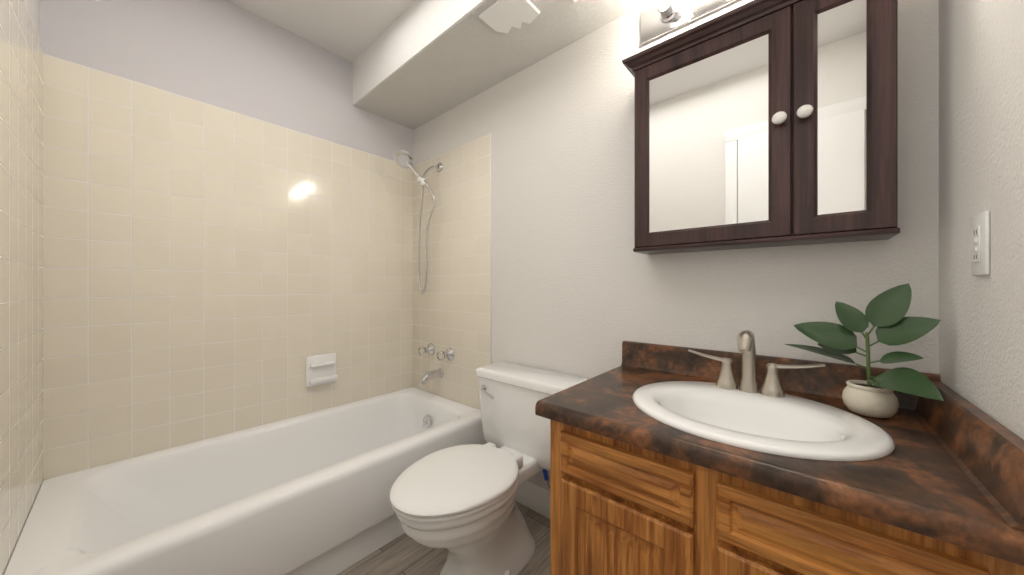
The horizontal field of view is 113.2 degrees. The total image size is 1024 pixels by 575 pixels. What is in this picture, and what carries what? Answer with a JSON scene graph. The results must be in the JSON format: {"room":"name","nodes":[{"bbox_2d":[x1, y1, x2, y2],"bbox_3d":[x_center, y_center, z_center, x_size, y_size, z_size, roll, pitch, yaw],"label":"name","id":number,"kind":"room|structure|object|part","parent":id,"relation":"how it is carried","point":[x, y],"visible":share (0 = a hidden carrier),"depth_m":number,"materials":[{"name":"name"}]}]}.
{"room":"bathroom","nodes":[
{"label":"bathroom","id":0,"kind":"room"},
{"bbox_2d":[25,0,39,42],"bbox_3d":[-0.858,-0.135,0.404,2.316,2.450,0.120,0,0,41],"label":"wall","id":1,"kind":"structure","parent":0,"point":[33,6],"depth_m":1.15,"materials":[{"name":"white paint"}]},
{"bbox_2d":[0,0,42,574],"bbox_3d":[-1.397,-0.070,0.959,0.757,1.540,0.008,0,0,41],"label":"tile","id":2,"kind":"structure","parent":1,"relation":"attached to","point":[21,266],"depth_m":0.95,"materials":[{"name":"beige tile"}]},
{"bbox_2d":[40,0,412,165],"bbox_3d":[-1.236,-0.135,1.824,0.120,2.450,1.764,0,0,41],"label":"wall","id":3,"kind":"structure","parent":0,"point":[227,55],"depth_m":1.59,"materials":[{"name":"grey paint"}]},
{"bbox_2d":[43,53,412,480],"bbox_3d":[-1.187,-0.070,1.782,0.008,1.540,1.524,0,0,41],"label":"tile","id":4,"kind":"structure","parent":3,"relation":"attached to","point":[210,271],"depth_m":1.52,"materials":[{"name":"beige tile"}]},
{"bbox_2d":[306,353,336,386],"bbox_3d":[-1.054,0.462,1.885,0.058,0.167,0.155,0,0,41],"label":"soap dish","id":5,"kind":"object","parent":4,"relation":"attached to","point":[320,369],"visible":1,"depth_m":1.88,"materials":[{"name":"white ceramic"}]},
{"bbox_2d":[227,0,414,62],"bbox_3d":[-0.318,-1.410,1.023,2.556,0.100,1.764,0,0,41],"label":"ceiling","id":6,"kind":"structure","parent":0,"point":[352,31],"depth_m":1.71,"materials":[{"name":"white paint"}]},
{"bbox_2d":[353,0,649,129],"bbox_3d":[0.047,-1.230,1.441,2.316,0.260,0.414,0,0,41],"label":"soffit underside","id":7,"kind":"structure","parent":6,"relation":"attached to","point":[470,55],"depth_m":1.61,"materials":[{"name":"white paint"}]},
{"bbox_2d":[353,0,484,104],"bbox_3d":[-0.090,-1.232,1.284,2.316,0.256,0.004,0,0,41],"label":"ceiling soffit","id":8,"kind":"structure","parent":7,"relation":"attached to","point":[413,29],"depth_m":1.66,"materials":[{"name":"white paint"}]},
{"bbox_2d":[478,0,575,33],"bbox_3d":[0.253,-1.093,1.211,0.788,0.012,0.278,0,0,41],"label":"vent cover","id":9,"kind":"object","parent":7,"relation":"attached to","point":[503,16],"visible":1,"depth_m":1.35,"materials":[{"name":"white plastic"}]},
{"bbox_2d":[337,501,549,574],"bbox_3d":[-0.318,1.120,1.023,2.556,0.060,1.764,0,0,41],"label":"floor","id":10,"kind":"structure","parent":0,"point":[404,554],"depth_m":1.36,"materials":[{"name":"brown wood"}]},
{"bbox_2d":[4,387,486,574],"bbox_3d":[-0.900,0.890,1.531,0.750,0.400,1.505,0,0,41],"label":"bathtub","id":11,"kind":"object","parent":10,"relation":"on","point":[307,494],"visible":0.81,"depth_m":1.29,"materials":[{"name":"white ceramic"}]},
{"bbox_2d":[390,362,587,574],"bbox_3d":[-0.105,0.739,1.325,0.534,0.702,0.764,0,0,41],"label":"toilet","id":12,"kind":"object","parent":10,"relation":"on","point":[458,504],"visible":0.92,"depth_m":1.25,"materials":[{"name":"white ceramic"}]},
{"bbox_3d":[-0.191,0.690,1.226,0.392,0.052,0.503,0,0,41],"label":"seat","id":13,"kind":"part","parent":12,"relation":"part of","materials":[{"name":"white plastic"}]},
{"bbox_3d":[0.077,0.572,1.533,0.534,0.367,0.199,0,0,41],"label":"tank","id":14,"kind":"part","parent":12,"relation":"part of","materials":[{"name":"white ceramic"}]},
{"bbox_2d":[535,330,1023,574],"bbox_3d":[0.558,0.604,0.876,0.800,0.973,0.590,0,0,41],"label":"bathroom vanity","id":15,"kind":"object","parent":10,"relation":"on","point":[670,460],"visible":1,"depth_m":0.69,"materials":[{"name":"brown wood"}]},
{"bbox_2d":[687,330,825,398],"bbox_3d":[0.653,0.206,0.938,0.323,0.179,0.129,0,0,41],"label":"faucet","id":16,"kind":"object","parent":15,"relation":"on","point":[726,386],"depth_m":0.95,"materials":[{"name":"silver metal"}]},
{"bbox_2d":[632,381,895,481],"bbox_3d":[0.567,0.367,0.840,0.512,0.142,0.452,0,0,41],"label":"sink","id":17,"kind":"object","parent":15,"relation":"in","point":[832,439],"depth_m":0.76,"materials":[{"name":"white ceramic"}]},
{"bbox_2d":[785,283,943,417],"bbox_3d":[0.820,0.150,0.809,0.272,0.319,0.188,0,0,41],"label":"plant","id":18,"kind":"object","parent":15,"relation":"on","point":[884,314],"visible":1,"depth_m":0.80,"materials":[{"name":"green plant"}]},
{"bbox_3d":[0.865,0.169,0.822,0.039,0.150,0.029,0,0,41],"label":"stem","id":19,"kind":"part","parent":18,"relation":"part of","materials":[{"name":"green plant"}]},
{"bbox_3d":[0.872,0.273,0.825,0.096,0.074,0.096,0,0,41],"label":"pot","id":20,"kind":"part","parent":18,"relation":"part of","materials":[{"name":"beige ceramic"}]},
{"bbox_2d":[413,0,938,489],"bbox_3d":[0.223,-0.135,1.643,2.316,2.450,0.120,0,0,41],"label":"wall","id":21,"kind":"structure","parent":0,"point":[579,288],"depth_m":1.38,"materials":[{"name":"white paint"}]},
{"bbox_2d":[413,133,490,409],"bbox_3d":[-0.401,0.121,2.101,0.757,1.938,0.008,0,0,41],"label":"tile","id":22,"kind":"structure","parent":21,"relation":"attached to","point":[452,306],"depth_m":2.04,"materials":[{"name":"beige tile"}]},
{"bbox_2d":[394,149,442,293],"bbox_3d":[-0.568,-0.388,2.069,0.176,0.860,0.260,0,0,41],"label":"shower","id":23,"kind":"object","parent":22,"relation":"attached to","point":[403,158],"visible":1,"depth_m":2.07,"materials":[{"name":"silver metal"}]},
{"bbox_2d":[418,343,433,354],"bbox_3d":[-0.558,0.403,2.171,0.080,0.080,0.093,0,0,41],"label":"tub valve","id":24,"kind":"object","parent":22,"relation":"attached to","point":[422,350],"depth_m":2.15,"materials":[{"name":"silver metal"}]},
{"bbox_2d":[419,368,442,384],"bbox_3d":[-0.503,0.546,2.083,0.060,0.076,0.153,0,0,41],"label":"tub spout","id":25,"kind":"object","parent":22,"relation":"attached to","point":[438,373],"depth_m":2.06,"materials":[{"name":"silver metal"}]},
{"bbox_2d":[431,347,453,359],"bbox_3d":[-0.411,0.407,2.042,0.080,0.080,0.093,0,0,41],"label":"tub valve","id":26,"kind":"object","parent":22,"relation":"attached to","point":[448,354],"depth_m":2.05,"materials":[{"name":"silver metal"}]},
{"bbox_2d":[515,480,549,518],"bbox_3d":[0.173,1.025,1.598,0.769,0.130,0.012,0,0,41],"label":"baseboard","id":27,"kind":"structure","parent":21,"relation":"attached to","point":[533,496],"depth_m":1.65,"materials":[{"name":"white paint"}]},
{"bbox_2d":[641,0,737,44],"bbox_3d":[0.688,-1.000,1.058,0.614,0.120,0.148,0,0,41],"label":"sconce","id":28,"kind":"object","parent":21,"relation":"attached to","point":[659,18],"visible":1,"depth_m":1.21,"materials":[{"name":"silver metal"}]},
{"bbox_2d":[622,0,899,254],"bbox_3d":[0.701,-0.464,1.032,0.684,0.675,0.170,0,0,41],"label":"medicine cabinet","id":29,"kind":"object","parent":21,"relation":"attached to","point":[764,123],"visible":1,"depth_m":0.94,"materials":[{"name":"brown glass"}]},
{"bbox_3d":[0.746,-0.458,0.901,0.085,0.033,0.030,0,0,41],"label":"knob","id":30,"kind":"part","parent":29,"relation":"part of","materials":[{"name":"white ceramic"}]},
{"bbox_2d":[939,0,1023,439],"bbox_3d":[0.600,-0.135,0.222,0.120,2.450,1.764,0,0,41],"label":"wall","id":31,"kind":"structure","parent":0,"point":[981,170],"depth_m":0.62,"materials":[{"name":"white paint"}]},
{"bbox_2d":[971,210,989,275],"bbox_3d":[0.868,-0.080,0.629,0.010,0.115,0.070,0,0,41],"label":"electrical outlet plate","id":32,"kind":"object","parent":31,"relation":"attached to","point":[980,243],"visible":1,"depth_m":0.62,"materials":[{"name":"white plastic"}]}
]}

